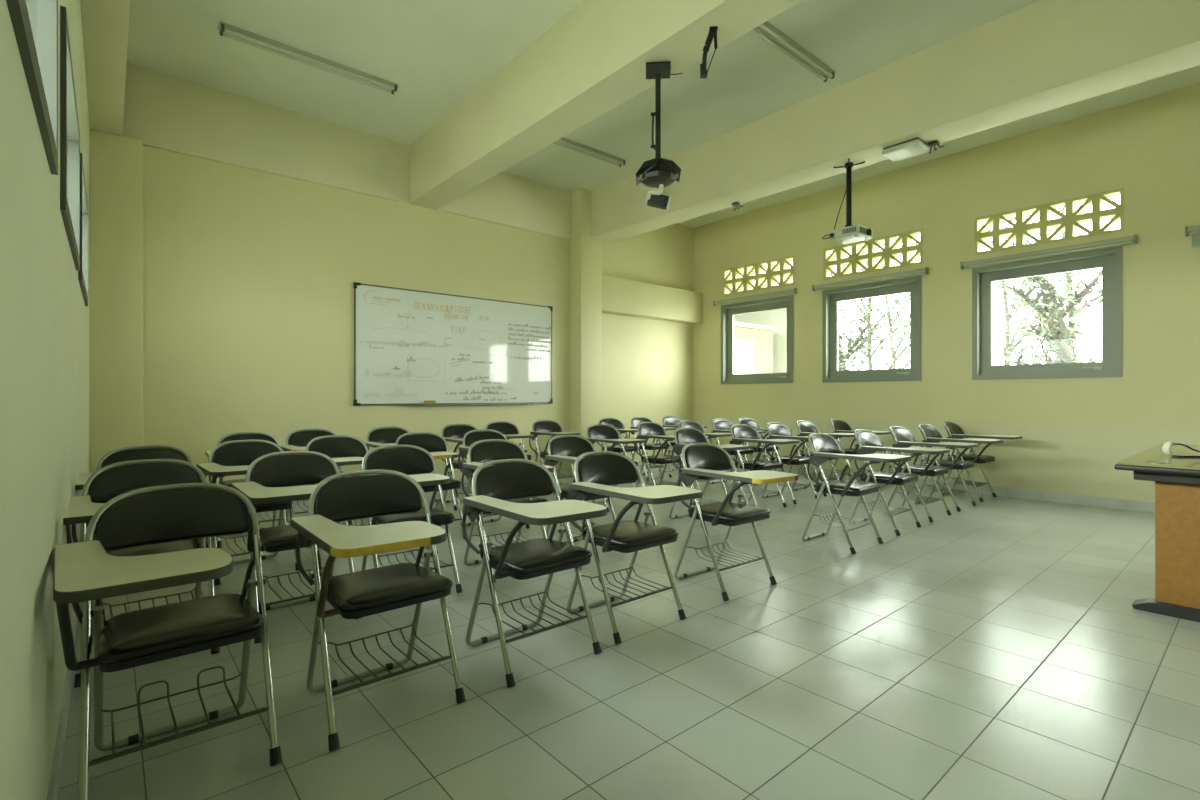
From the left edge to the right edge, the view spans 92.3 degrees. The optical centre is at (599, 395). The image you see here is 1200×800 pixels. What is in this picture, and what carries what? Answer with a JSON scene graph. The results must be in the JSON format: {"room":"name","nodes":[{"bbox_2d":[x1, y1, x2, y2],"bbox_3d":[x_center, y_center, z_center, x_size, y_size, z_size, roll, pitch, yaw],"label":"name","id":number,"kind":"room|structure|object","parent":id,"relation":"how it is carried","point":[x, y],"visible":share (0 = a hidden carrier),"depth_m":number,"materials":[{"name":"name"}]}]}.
{"room":"classroom","nodes":[
{"label":"classroom","id":0,"kind":"room"},
{"bbox_2d":[0,0,89,799],"bbox_3d":[-0.590,-0.807,0.407,0.150,3.700,10.885,0,0,-40],"label":"wall","id":1,"kind":"structure","parent":0,"point":[44,315],"depth_m":1.10,"materials":[{"name":"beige paint"}]},
{"bbox_2d":[6,0,57,174],"bbox_3d":[-1.052,-0.863,0.996,0.113,0.610,1.120,0,0,-40],"label":"window","id":2,"kind":"structure","parent":1,"relation":"in","point":[34,22],"depth_m":1.32,"materials":[{"name":"glass"}]},
{"bbox_2d":[47,615,77,799],"bbox_3d":[-0.494,0.997,0.417,0.010,0.092,10.475,0,0,-40],"label":"baseboard","id":3,"kind":"structure","parent":1,"relation":"attached to","point":[53,789],"depth_m":1.65,"materials":[{"name":"tile"}]},
{"bbox_2d":[60,5,79,270],"bbox_3d":[-2.009,-0.863,2.118,0.113,0.610,1.110,0,0,-40],"label":"window","id":4,"kind":"structure","parent":1,"relation":"in","point":[69,124],"depth_m":2.09,"materials":[{"name":"glass"}]},
{"bbox_2d":[78,153,87,305],"bbox_3d":[-2.892,-0.863,3.152,0.113,0.610,1.090,0,0,-40],"label":"window","id":5,"kind":"structure","parent":1,"relation":"in","point":[83,273],"depth_m":3.35,"materials":[{"name":"glass"}]},
{"bbox_2d":[80,0,129,135],"bbox_3d":[-0.424,-2.348,0.476,0.194,0.620,10.475,0,0,-40],"label":"beam","id":6,"kind":"structure","parent":1,"relation":"attached to","point":[105,23],"depth_m":3.48,"materials":[{"name":"paint"}]},
{"bbox_2d":[143,145,693,485],"bbox_3d":[-1.292,-0.807,6.864,7.168,3.700,0.150,0,0,-40],"label":"wall","id":7,"kind":"structure","parent":0,"point":[249,275],"depth_m":5.55,"materials":[{"name":"yellow paint"}]},
{"bbox_2d":[89,129,142,472],"bbox_3d":[-3.811,-0.497,4.543,0.321,3.080,0.110,0,0,-40],"label":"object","id":8,"kind":"structure","parent":7,"relation":"attached to","point":[115,161],"depth_m":4.49,"materials":[{"name":"yellow paint"}]},
{"bbox_2d":[92,63,570,238],"bbox_3d":[-2.171,-2.348,5.996,4.702,0.620,0.030,0,0,-40],"label":"beam","id":9,"kind":"structure","parent":7,"relation":"attached to","point":[162,111],"depth_m":5.40,"materials":[{"name":"paint"}]},
{"bbox_2d":[293,468,569,506],"bbox_3d":[-2.060,0.997,6.104,4.370,0.092,0.010,0,0,-40],"label":"baseboard","id":10,"kind":"structure","parent":7,"relation":"attached to","point":[562,471],"depth_m":6.56,"materials":[{"name":"tile"}]},
{"bbox_2d":[353,282,552,405],"bbox_3d":[-1.520,-0.513,6.520,2.425,1.233,0.077,0,0,-40],"label":"whiteboard","id":11,"kind":"object","parent":7,"relation":"attached to","point":[412,347],"visible":1,"depth_m":6.41,"materials":[{"name":"plastic"}]},
{"bbox_2d":[403,402,534,404],"bbox_3d":[-1.438,0.095,6.570,1.628,0.018,0.048,0,0,-40],"label":"tray","id":12,"kind":"object","parent":11,"relation":"on","point":[404,403],"depth_m":6.47,"materials":[{"name":"grey"}]},
{"bbox_2d":[570,188,601,475],"bbox_3d":[-0.184,-0.807,7.560,0.352,3.700,0.231,0,0,-40],"label":"column","id":13,"kind":"structure","parent":7,"relation":"attached to","point":[585,251],"depth_m":7.46,"materials":[{"name":"yellow paint"}]},
{"bbox_2d":[602,275,702,323],"bbox_3d":[0.741,-1.365,8.375,2.114,0.468,0.192,0,0,-40],"label":"trim","id":14,"kind":"structure","parent":7,"relation":"attached to","point":[625,297],"depth_m":8.24,"materials":[{"name":"yellow paint"}]},
{"bbox_2d":[57,464,1199,799],"bbox_3d":[2.193,1.103,2.782,7.468,0.120,10.885,0,0,-40],"label":"floor","id":15,"kind":"structure","parent":0,"point":[996,648],"depth_m":2.11,"materials":[{"name":"tile"}]},
{"bbox_2d":[75,445,201,606],"bbox_3d":[-2.317,0.663,2.913,0.493,0.774,0.683,0,0,-40],"label":"chair","id":16,"kind":"object","parent":15,"relation":"on","point":[155,451],"visible":0.18,"depth_m":3.12,"materials":[{"name":"grey leather"}]},
{"bbox_2d":[63,459,219,687],"bbox_3d":[-1.767,0.663,2.225,0.493,0.774,0.683,0,0,-40],"label":"chair","id":17,"kind":"object","parent":15,"relation":"on","point":[108,482],"visible":0.48,"depth_m":2.37,"materials":[{"name":"grey leather"}]},
{"bbox_2d":[95,587,196,616],"bbox_3d":[-1.834,0.874,2.344,0.359,0.067,0.263,0,0,-40],"label":"basket","id":18,"kind":"object","parent":17,"relation":"on","point":[178,594],"depth_m":2.42,"materials":[{"name":"grey metal"}]},
{"bbox_2d":[53,483,281,799],"bbox_3d":[-1.125,0.663,1.526,0.483,0.774,0.682,0,0,-40],"label":"chair","id":19,"kind":"object","parent":15,"relation":"on","point":[84,572],"visible":1,"depth_m":1.57,"materials":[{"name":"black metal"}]},
{"bbox_2d":[101,666,242,754],"bbox_3d":[-1.199,0.874,1.647,0.360,0.068,0.275,0,0,-40],"label":"basket","id":20,"kind":"object","parent":19,"relation":"on","point":[210,725],"depth_m":1.62,"materials":[{"name":"grey metal"}]},
{"bbox_2d":[205,432,286,547],"bbox_3d":[-2.502,0.663,4.098,0.493,0.774,0.683,0,0,-37],"label":"chair","id":21,"kind":"object","parent":15,"relation":"on","point":[238,435],"visible":0.3,"depth_m":4.29,"materials":[{"name":"grey"}]},
{"bbox_2d":[196,439,298,585],"bbox_3d":[-2.011,0.663,3.330,0.493,0.774,0.683,0,0,-42],"label":"chair","id":22,"kind":"object","parent":15,"relation":"on","point":[227,458],"visible":0.45,"depth_m":3.45,"materials":[{"name":"grey leather"}]},
{"bbox_2d":[217,535,247,553],"bbox_3d":[-2.082,0.874,3.447,0.359,0.067,0.263,0,0,-42],"label":"basket","id":23,"kind":"object","parent":22,"relation":"on","point":[246,535],"depth_m":3.43,"materials":[{"name":"grey metal"}]},
{"bbox_2d":[231,451,361,643],"bbox_3d":[-1.342,0.663,2.588,0.493,0.774,0.683,0,0,-40],"label":"chair","id":24,"kind":"object","parent":15,"relation":"on","point":[277,478],"visible":0.5,"depth_m":2.69,"materials":[{"name":"grey leather"}]},
{"bbox_2d":[263,567,332,599],"bbox_3d":[-1.409,0.874,2.707,0.359,0.067,0.263,0,0,-40],"label":"basket","id":25,"kind":"object","parent":24,"relation":"on","point":[331,574],"depth_m":2.69,"materials":[{"name":"grey metal"}]},
{"bbox_2d":[280,428,351,524],"bbox_3d":[-2.227,0.663,4.541,0.493,0.774,0.683,0,0,-40],"label":"chair","id":26,"kind":"object","parent":15,"relation":"on","point":[296,440],"visible":0.34,"depth_m":4.69,"materials":[{"name":"grey"}]},
{"bbox_2d":[302,435,368,549],"bbox_3d":[-1.659,0.663,3.737,0.493,0.774,0.683,0,0,-40],"label":"chair","id":27,"kind":"object","parent":15,"relation":"on","point":[348,450],"visible":0.32,"depth_m":3.95,"materials":[{"name":"grey"}]},
{"bbox_2d":[290,469,465,751],"bbox_3d":[-0.685,0.663,1.856,0.493,0.774,0.683,0,0,-40],"label":"chair","id":28,"kind":"object","parent":15,"relation":"on","point":[358,594],"visible":1,"depth_m":1.90,"materials":[{"name":"grey leather"}]},
{"bbox_2d":[318,619,443,682],"bbox_3d":[-0.751,0.874,1.975,0.359,0.067,0.263,0,0,-40],"label":"basket","id":29,"kind":"object","parent":28,"relation":"on","point":[414,625],"depth_m":1.97,"materials":[{"name":"grey metal"}]},
{"bbox_2d":[364,426,423,505],"bbox_3d":[-1.706,0.663,4.854,0.493,0.774,0.683,0,0,-40],"label":"chair","id":30,"kind":"object","parent":15,"relation":"on","point":[375,438],"visible":0.25,"depth_m":5.04,"materials":[{"name":"grey"}]},
{"bbox_2d":[356,445,462,592],"bbox_3d":[-0.956,0.663,2.944,0.493,0.774,0.683,0,0,-40],"label":"chair","id":31,"kind":"object","parent":15,"relation":"on","point":[410,460],"visible":0.54,"depth_m":3.10,"materials":[{"name":"grey leather"}]},
{"bbox_2d":[372,546,448,567],"bbox_3d":[-1.022,0.874,3.063,0.359,0.067,0.263,0,0,-40],"label":"basket","id":32,"kind":"object","parent":31,"relation":"on","point":[428,547],"depth_m":3.10,"materials":[{"name":"grey metal"}]},
{"bbox_2d":[395,432,464,548],"bbox_3d":[-1.192,0.663,4.084,0.493,0.774,0.683,0,0,-39],"label":"chair","id":33,"kind":"object","parent":15,"relation":"on","point":[435,444],"visible":0.3,"depth_m":4.29,"materials":[{"name":"grey leather"}]},
{"bbox_2d":[440,424,477,510],"bbox_3d":[-1.210,0.663,5.383,0.493,0.774,0.683,0,0,-40],"label":"chair","id":34,"kind":"object","parent":15,"relation":"on","point":[450,433],"visible":0.43,"depth_m":5.49,"materials":[{"name":"grey"}]},
{"bbox_2d":[458,429,529,528],"bbox_3d":[-0.776,0.663,4.412,0.493,0.774,0.683,0,0,-40],"label":"chair","id":35,"kind":"object","parent":15,"relation":"on","point":[468,439],"visible":0.31,"depth_m":4.56,"materials":[{"name":"grey"}]},
{"bbox_2d":[461,439,553,582],"bbox_3d":[-0.497,0.663,3.361,0.493,0.774,0.683,0,0,-40],"label":"chair","id":36,"kind":"object","parent":15,"relation":"on","point":[493,449],"visible":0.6,"depth_m":3.52,"materials":[{"name":"grey leather"}]},
{"bbox_2d":[472,530,528,545],"bbox_3d":[-0.564,0.874,3.480,0.359,0.067,0.263,0,0,-40],"label":"basket","id":37,"kind":"object","parent":36,"relation":"on","point":[519,532],"depth_m":3.56,"materials":[{"name":"grey metal"}]},
{"bbox_2d":[485,421,533,459],"bbox_3d":[-0.898,0.663,5.911,0.493,0.774,0.683,0,0,-40],"label":"chair","id":38,"kind":"object","parent":15,"relation":"on","point":[510,430],"visible":0.33,"depth_m":6.13,"materials":[{"name":"grey"}]},
{"bbox_2d":[462,459,606,687],"bbox_3d":[-0.220,0.663,2.224,0.493,0.774,0.683,0,0,-40],"label":"chair","id":39,"kind":"object","parent":15,"relation":"on","point":[491,486],"visible":1,"depth_m":2.26,"materials":[{"name":"grey leather"}]},
{"bbox_2d":[478,587,581,634],"bbox_3d":[-0.287,0.874,2.343,0.359,0.067,0.263,0,0,-40],"label":"basket","id":40,"kind":"object","parent":39,"relation":"on","point":[546,590],"depth_m":2.34,"materials":[{"name":"grey metal"}]},
{"bbox_2d":[529,420,579,478],"bbox_3d":[-0.452,0.663,6.266,0.493,0.774,0.683,0,0,-40],"label":"chair","id":41,"kind":"object","parent":15,"relation":"on","point":[545,427],"visible":0.58,"depth_m":6.35,"materials":[{"name":"grey"}]},
{"bbox_2d":[544,435,631,544],"bbox_3d":[-0.053,0.663,3.779,0.493,0.774,0.683,0,0,-41],"label":"chair","id":42,"kind":"object","parent":15,"relation":"on","point":[568,448],"visible":0.37,"depth_m":3.92,"materials":[{"name":"grey leather"}]},
{"bbox_2d":[560,519,599,534],"bbox_3d":[-0.122,0.874,3.897,0.359,0.067,0.263,0,0,-41],"label":"basket","id":43,"kind":"object","parent":42,"relation":"on","point":[589,519],"depth_m":3.88,"materials":[{"name":"grey metal"}]},
{"bbox_2d":[586,424,646,511],"bbox_3d":[0.168,0.663,5.309,0.493,0.774,0.683,0,0,-40],"label":"chair","id":44,"kind":"object","parent":15,"relation":"on","point":[605,433],"visible":0.41,"depth_m":5.46,"materials":[{"name":"grey"}]},
{"bbox_2d":[597,418,639,480],"bbox_3d":[0.278,0.663,6.889,0.493,0.774,0.683,0,0,-40],"label":"chair","id":45,"kind":"object","parent":15,"relation":"on","point":[617,424],"visible":0.42,"depth_m":6.95,"materials":[{"name":"grey"}]},
{"bbox_2d":[566,451,701,644],"bbox_3d":[0.174,0.663,2.581,0.493,0.774,0.683,0,0,-40],"label":"chair","id":46,"kind":"object","parent":15,"relation":"on","point":[596,473],"visible":0.91,"depth_m":2.60,"materials":[{"name":"grey leather"}]},
{"bbox_2d":[581,563,667,600],"bbox_3d":[0.108,0.874,2.700,0.359,0.067,0.263,0,0,-40],"label":"basket","id":47,"kind":"object","parent":46,"relation":"on","point":[631,565],"depth_m":2.70,"materials":[{"name":"grey metal"}]},
{"bbox_2d":[629,417,676,480],"bbox_3d":[0.687,0.663,7.212,0.493,0.774,0.683,0,0,-40],"label":"chair","id":48,"kind":"object","parent":15,"relation":"on","point":[634,422],"visible":0.53,"depth_m":7.26,"materials":[{"name":"grey"}]},
{"bbox_2d":[635,422,684,486],"bbox_3d":[0.678,0.663,5.757,0.493,0.774,0.683,0,0,-41],"label":"chair","id":49,"kind":"object","parent":15,"relation":"on","point":[652,429],"visible":0.78,"depth_m":5.81,"materials":[{"name":"grey"}]},
{"bbox_2d":[643,476,677,484],"bbox_3d":[0.609,0.874,5.875,0.359,0.067,0.263,0,0,-41],"label":"basket","id":50,"kind":"object","parent":49,"relation":"on","point":[660,482],"depth_m":5.91,"materials":[{"name":"grey metal"}]},
{"bbox_2d":[659,416,707,472],"bbox_3d":[1.129,0.663,7.614,0.493,0.774,0.683,0,0,-42],"label":"chair","id":51,"kind":"object","parent":15,"relation":"on","point":[668,421],"visible":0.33,"depth_m":7.77,"materials":[{"name":"grey"}]},
{"bbox_2d":[675,420,731,490],"bbox_3d":[1.149,0.663,6.147,0.493,0.774,0.683,0,0,-40],"label":"chair","id":52,"kind":"object","parent":15,"relation":"on","point":[685,423],"visible":0.33,"depth_m":6.28,"materials":[{"name":"grey"}]},
{"bbox_2d":[669,427,748,526],"bbox_3d":[0.913,0.663,4.697,0.493,0.774,0.683,0,0,-40],"label":"chair","id":53,"kind":"object","parent":15,"relation":"on","point":[682,437],"visible":0.52,"depth_m":4.84,"materials":[{"name":"grey"}]},
{"bbox_2d":[684,493,717,504],"bbox_3d":[0.847,0.874,4.816,0.359,0.067,0.263,0,0,-40],"label":"basket","id":54,"kind":"object","parent":53,"relation":"on","point":[703,494],"depth_m":4.90,"materials":[{"name":"grey metal"}]},
{"bbox_2d":[674,443,797,600],"bbox_3d":[0.744,0.663,3.081,0.493,0.774,0.683,0,0,-38],"label":"chair","id":55,"kind":"object","parent":15,"relation":"on","point":[708,459],"visible":0.96,"depth_m":3.11,"materials":[{"name":"grey"}]},
{"bbox_2d":[686,538,760,566],"bbox_3d":[0.682,0.874,3.202,0.359,0.067,0.263,0,0,-38],"label":"basket","id":56,"kind":"object","parent":55,"relation":"on","point":[725,539],"depth_m":3.21,"materials":[{"name":"grey metal"}]},
{"bbox_2d":[708,419,765,486],"bbox_3d":[1.595,0.663,6.594,0.493,0.774,0.683,0,0,-40],"label":"chair","id":57,"kind":"object","parent":15,"relation":"on","point":[719,425],"visible":0.45,"depth_m":6.71,"materials":[{"name":"grey"}]},
{"bbox_2d":[728,424,799,506],"bbox_3d":[1.513,0.663,5.276,0.493,0.774,0.683,0,0,-38],"label":"chair","id":58,"kind":"object","parent":15,"relation":"on","point":[741,433],"visible":0.83,"depth_m":5.30,"materials":[{"name":"grey leather"}]},
{"bbox_2d":[739,484,776,494],"bbox_3d":[1.451,0.874,5.397,0.359,0.067,0.263,0,0,-38],"label":"basket","id":59,"kind":"object","parent":58,"relation":"on","point":[763,490],"depth_m":5.40,"materials":[{"name":"grey metal"}]},
{"bbox_2d":[738,418,791,470],"bbox_3d":[1.990,0.663,6.929,0.493,0.774,0.683,0,0,-42],"label":"chair","id":60,"kind":"object","parent":15,"relation":"on","point":[747,421],"visible":0.4,"depth_m":7.02,"materials":[{"name":"grey"}]},
{"bbox_2d":[762,422,833,503],"bbox_3d":[1.970,0.663,5.678,0.493,0.774,0.683,0,0,-40],"label":"chair","id":61,"kind":"object","parent":15,"relation":"on","point":[776,430],"visible":0.84,"depth_m":5.74,"materials":[{"name":"grey"}]},
{"bbox_2d":[778,481,807,487],"bbox_3d":[1.903,0.874,5.796,0.359,0.067,0.263,0,0,-40],"label":"basket","id":62,"kind":"object","parent":61,"relation":"on","point":[801,486],"depth_m":5.77,"materials":[{"name":"grey metal"}]},
{"bbox_2d":[792,420,854,495],"bbox_3d":[2.422,0.663,6.115,0.493,0.774,0.683,0,0,-42],"label":"chair","id":63,"kind":"object","parent":15,"relation":"on","point":[805,428],"visible":0.59,"depth_m":6.20,"materials":[{"name":"grey"}]},
{"bbox_2d":[800,472,835,480],"bbox_3d":[2.352,0.874,6.231,0.359,0.067,0.263,0,0,-42],"label":"basket","id":64,"kind":"object","parent":63,"relation":"on","point":[814,478],"depth_m":6.24,"materials":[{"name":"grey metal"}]},
{"bbox_2d":[802,433,910,553],"bbox_3d":[1.767,0.663,3.949,0.493,0.774,0.683,0,0,-40],"label":"chair","id":65,"kind":"object","parent":15,"relation":"on","point":[824,447],"visible":1,"depth_m":3.97,"materials":[{"name":"grey"}]},
{"bbox_2d":[815,512,868,528],"bbox_3d":[1.701,0.874,4.068,0.359,0.067,0.263,0,0,-40],"label":"basket","id":66,"kind":"object","parent":65,"relation":"on","point":[834,514],"depth_m":4.07,"materials":[{"name":"grey metal"}]},
{"bbox_2d":[828,419,890,479],"bbox_3d":[2.941,0.663,6.480,0.493,0.774,0.683,0,0,-40],"label":"chair","id":67,"kind":"object","parent":15,"relation":"on","point":[839,426],"visible":0.51,"depth_m":6.59,"materials":[{"name":"grey"}]},
{"bbox_2d":[835,468,861,475],"bbox_3d":[2.875,0.874,6.599,0.359,0.067,0.263,0,0,-40],"label":"basket","id":68,"kind":"object","parent":67,"relation":"on","point":[845,473],"depth_m":6.64,"materials":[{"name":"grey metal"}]},
{"bbox_2d":[848,429,949,535],"bbox_3d":[2.314,0.663,4.443,0.493,0.774,0.683,0,0,-41],"label":"chair","id":69,"kind":"object","parent":15,"relation":"on","point":[868,442],"visible":0.87,"depth_m":4.46,"materials":[{"name":"grey leather"}]},
{"bbox_2d":[860,498,905,513],"bbox_3d":[2.245,0.874,4.560,0.359,0.067,0.263,0,0,-41],"label":"basket","id":70,"kind":"object","parent":69,"relation":"on","point":[896,509],"depth_m":4.57,"materials":[{"name":"grey metal"}]},
{"bbox_2d":[884,426,978,521],"bbox_3d":[2.832,0.663,4.908,0.493,0.774,0.683,0,0,-40],"label":"chair","id":71,"kind":"object","parent":15,"relation":"on","point":[902,437],"visible":0.87,"depth_m":4.93,"materials":[{"name":"grey leather"}]},
{"bbox_2d":[895,489,939,502],"bbox_3d":[2.765,0.874,5.027,0.359,0.067,0.263,0,0,-40],"label":"basket","id":72,"kind":"object","parent":71,"relation":"on","point":[925,498],"depth_m":5.04,"materials":[{"name":"grey metal"}]},
{"bbox_2d":[914,424,1002,511],"bbox_3d":[3.326,0.663,5.333,0.493,0.774,0.683,0,0,-40],"label":"chair","id":73,"kind":"object","parent":15,"relation":"on","point":[930,434],"visible":0.78,"depth_m":5.35,"materials":[{"name":"grey leather"}]},
{"bbox_2d":[925,482,965,493],"bbox_3d":[3.260,0.874,5.452,0.359,0.067,0.263,0,0,-40],"label":"basket","id":74,"kind":"object","parent":73,"relation":"on","point":[964,483],"depth_m":5.46,"materials":[{"name":"grey metal"}]},
{"bbox_2d":[940,422,1021,501],"bbox_3d":[3.844,0.663,5.807,0.493,0.774,0.683,0,0,-40],"label":"chair","id":75,"kind":"object","parent":15,"relation":"on","point":[954,431],"visible":0.75,"depth_m":5.81,"materials":[{"name":"grey"}]},
{"bbox_2d":[949,476,985,485],"bbox_3d":[3.778,0.874,5.926,0.359,0.067,0.263,0,0,-40],"label":"basket","id":76,"kind":"object","parent":75,"relation":"on","point":[957,478],"depth_m":5.93,"materials":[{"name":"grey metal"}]},
{"bbox_2d":[1114,443,1199,621],"bbox_3d":[3.394,0.681,3.032,1.700,0.722,0.805,0,0,-40],"label":"desk","id":77,"kind":"object","parent":15,"relation":"on","point":[1177,479],"visible":1,"depth_m":2.72,"materials":[{"name":"brown laminate"}]},
{"bbox_2d":[1162,442,1199,456],"bbox_3d":[3.117,0.282,3.021,0.308,0.079,0.049,0,0,0],"label":"headphones","id":78,"kind":"object","parent":77,"relation":"on","point":[1166,447],"visible":1,"depth_m":3.01,"materials":[{"name":"white plastic"}]},
{"bbox_2d":[1162,442,1173,455],"bbox_3d":[2.987,0.280,3.027,0.048,0.076,0.037,0,0,0],"label":"ear cup","id":79,"kind":"object","parent":78,"relation":"on","point":[1166,448],"depth_m":3.02,"materials":[{"name":"white plastic"}]},
{"bbox_2d":[126,0,1199,227],"bbox_3d":[2.193,-2.732,2.782,7.468,0.150,10.885,0,0,-40],"label":"ceiling","id":80,"kind":"structure","parent":0,"point":[438,53],"depth_m":4.64,"materials":[{"name":"paint"}]},
{"bbox_2d":[218,21,397,94],"bbox_3d":[-2.239,-2.628,4.537,1.285,0.058,0.088,0,0,-40],"label":"tube light","id":81,"kind":"object","parent":80,"relation":"attached to","point":[223,27],"visible":1,"depth_m":4.46,"materials":[{"name":"white glass"}]},
{"bbox_2d":[553,137,625,166],"bbox_3d":[-0.235,-2.628,6.110,1.315,0.058,0.088,0,0,-40],"label":"tube light","id":82,"kind":"object","parent":80,"relation":"attached to","point":[563,140],"visible":0.53,"depth_m":6.20,"materials":[{"name":"white glass"}]},
{"bbox_2d":[409,0,802,208],"bbox_3d":[1.521,-2.348,2.189,0.305,0.620,10.555,0,0,-40],"label":"beam","id":83,"kind":"structure","parent":80,"relation":"attached to","point":[591,61],"depth_m":4.07,"materials":[{"name":"paint"}]},
{"bbox_2d":[636,61,682,210],"bbox_3d":[0.367,-1.593,3.561,0.286,0.888,0.230,0,0,5],"label":"projector mount","id":84,"kind":"object","parent":80,"relation":"hanging from","point":[658,172],"visible":1,"depth_m":3.53,"materials":[{"name":"black metal"}]},
{"bbox_2d":[636,157,680,186],"bbox_3d":[0.359,-1.382,3.562,0.270,0.101,0.230,0,0,4],"label":"projector","id":85,"kind":"object","parent":84,"relation":"attached to","point":[657,168],"depth_m":3.49,"materials":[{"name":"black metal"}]},
{"bbox_2d":[700,26,717,77],"bbox_3d":[0.607,-1.913,3.213,0.095,0.250,0.070,0,0,5],"label":"bracket","id":86,"kind":"object","parent":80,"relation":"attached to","point":[712,33],"visible":1,"depth_m":3.21,"materials":[{"name":"black metal"}]},
{"bbox_2d":[751,21,834,81],"bbox_3d":[1.401,-2.628,4.331,1.315,0.058,0.088,0,0,-40],"label":"tube light","id":87,"kind":"object","parent":80,"relation":"attached to","point":[766,28],"visible":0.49,"depth_m":4.38,"materials":[{"name":"white glass"}]},
{"bbox_2d":[592,0,1199,242],"bbox_3d":[3.385,-2.348,3.647,0.355,0.620,10.354,0,0,-40],"label":"beam","id":88,"kind":"structure","parent":80,"relation":"attached to","point":[1041,56],"depth_m":4.38,"materials":[{"name":"paint"}]},
{"bbox_2d":[822,158,871,243],"bbox_3d":[2.177,-1.699,5.056,0.326,0.680,0.325,0,0,-40],"label":"projector","id":89,"kind":"object","parent":88,"relation":"hanging from","point":[850,233],"visible":1,"depth_m":5.04,"materials":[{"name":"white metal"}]},
{"bbox_2d":[882,137,929,161],"bbox_3d":[2.504,-2.010,4.714,0.250,0.055,0.290,0,0,-40],"label":"ceiling lamp","id":90,"kind":"object","parent":88,"relation":"attached to","point":[916,146],"visible":1,"depth_m":4.67,"materials":[{"name":"grey"}]},
{"bbox_2d":[694,83,1199,502],"bbox_3d":[4.976,-0.807,5.157,0.150,3.700,10.885,0,0,-40],"label":"wall","id":91,"kind":"structure","parent":0,"point":[1074,432],"depth_m":5.95,"materials":[{"name":"yellow paint"}]},
{"bbox_2d":[713,288,796,383],"bbox_3d":[2.239,-0.805,8.301,0.192,1.276,1.377,0,0,-40],"label":"window","id":92,"kind":"structure","parent":91,"relation":"in","point":[728,311],"depth_m":8.33,"materials":[{"name":"grey paint"}]},
{"bbox_2d":[723,255,794,295],"bbox_3d":[2.288,-1.702,8.286,0.116,0.400,1.200,0,0,-40],"label":"panel","id":93,"kind":"object","parent":91,"relation":"attached to","point":[750,273],"visible":0.95,"depth_m":8.24,"materials":[{"name":"beige paint"}]},
{"bbox_2d":[812,267,928,382],"bbox_3d":[3.294,-0.805,7.064,0.192,1.276,1.387,0,0,-40],"label":"window","id":94,"kind":"structure","parent":91,"relation":"in","point":[830,298],"depth_m":7.05,"materials":[{"name":"grey paint"}]},
{"bbox_2d":[824,229,922,279],"bbox_3d":[3.335,-1.702,7.059,0.116,0.400,1.200,0,0,-40],"label":"panel","id":95,"kind":"object","parent":91,"relation":"attached to","point":[887,256],"visible":0.94,"depth_m":7.01,"materials":[{"name":"beige paint"}]},
{"bbox_2d":[734,460,1154,512],"bbox_3d":[4.915,0.997,5.105,0.010,0.092,10.585,0,0,-40],"label":"baseboard","id":96,"kind":"structure","parent":91,"relation":"attached to","point":[1131,505],"depth_m":5.72,"materials":[{"name":"tile"}]},
{"bbox_2d":[960,234,1136,379],"bbox_3d":[4.416,-0.805,5.749,0.192,1.276,1.400,0,0,-40],"label":"window","id":97,"kind":"structure","parent":91,"relation":"in","point":[1109,260],"depth_m":5.68,"materials":[{"name":"grey paint"}]},
{"bbox_2d":[974,187,1123,254],"bbox_3d":[4.446,-1.702,5.757,0.116,0.400,1.200,0,0,-40],"label":"ventilation blocks","id":98,"kind":"object","parent":91,"relation":"attached to","point":[1067,223],"visible":0.94,"depth_m":5.70,"materials":[{"name":"beige paint"}]},
{"bbox_2d":[1185,225,1199,247],"bbox_3d":[5.477,-1.351,4.405,0.061,0.184,1.406,0,0,-40],"label":"blind rail","id":99,"kind":"object","parent":91,"relation":"attached to","point":[1194,231],"visible":1,"depth_m":4.89,"materials":[{"name":"silver metal"}]},
{"label":"outside","id":100,"kind":"structure","parent":0,"visible":0},
{"bbox_3d":[1.672,1.402,21.147,150.000,0.120,150.000,0,0,-40],"label":"ground","id":101,"kind":"structure","parent":100,"visible":0},
{"bbox_2d":[729,282,841,373],"bbox_3d":[1.699,-0.367,13.414,4.600,3.420,5.800,0,0,-40],"label":"building","id":102,"kind":"structure","parent":101,"relation":"on","point":[760,338],"depth_m":12.22,"materials":[{"name":"grey paint"}]},
{"bbox_2d":[778,245,909,370],"bbox_3d":[6.364,-2.551,15.927,4.181,7.804,4.364,0,0,-16],"label":"leafy tree","id":103,"kind":"object","parent":101,"relation":"on","point":[859,342],"visible":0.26,"depth_m":15.05,"materials":[{"name":"green plant"}]},
{"bbox_2d":[833,238,919,369],"bbox_3d":[9.200,-3.155,18.914,4.446,9.007,3.626,0,0,1],"label":"leafy tree","id":104,"kind":"object","parent":101,"relation":"on","point":[870,366],"visible":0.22,"depth_m":19.11,"materials":[{"name":"green plant"}]},
{"bbox_2d":[846,237,919,369],"bbox_3d":[11.677,-3.569,24.230,5.085,9.846,5.266,0,0,-13],"label":"leafy tree","id":105,"kind":"object","parent":101,"relation":"on","point":[899,342],"visible":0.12,"depth_m":23.87,"materials":[{"name":"green plant"}]},
{"bbox_2d":[981,220,1099,365],"bbox_3d":[13.911,-3.150,19.451,5.794,8.999,4.271,0,0,-40],"label":"leafy tree","id":106,"kind":"object","parent":101,"relation":"on","point":[1008,317],"visible":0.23,"depth_m":19.52,"materials":[{"name":"green plant"}]},
{"bbox_2d":[981,211,1101,364],"bbox_3d":[7.808,-0.949,10.113,2.613,4.654,2.410,0,0,43],"label":"leafy tree","id":107,"kind":"object","parent":101,"relation":"on","point":[1059,342],"visible":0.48,"depth_m":9.93,"materials":[{"name":"green plant"}]},
{"bbox_2d":[983,197,1119,364],"bbox_3d":[11.399,-2.490,13.737,4.407,7.688,4.539,0,0,-40],"label":"leafy tree","id":108,"kind":"object","parent":101,"relation":"on","point":[1068,276],"visible":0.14,"depth_m":13.91,"materials":[{"name":"green plant"}]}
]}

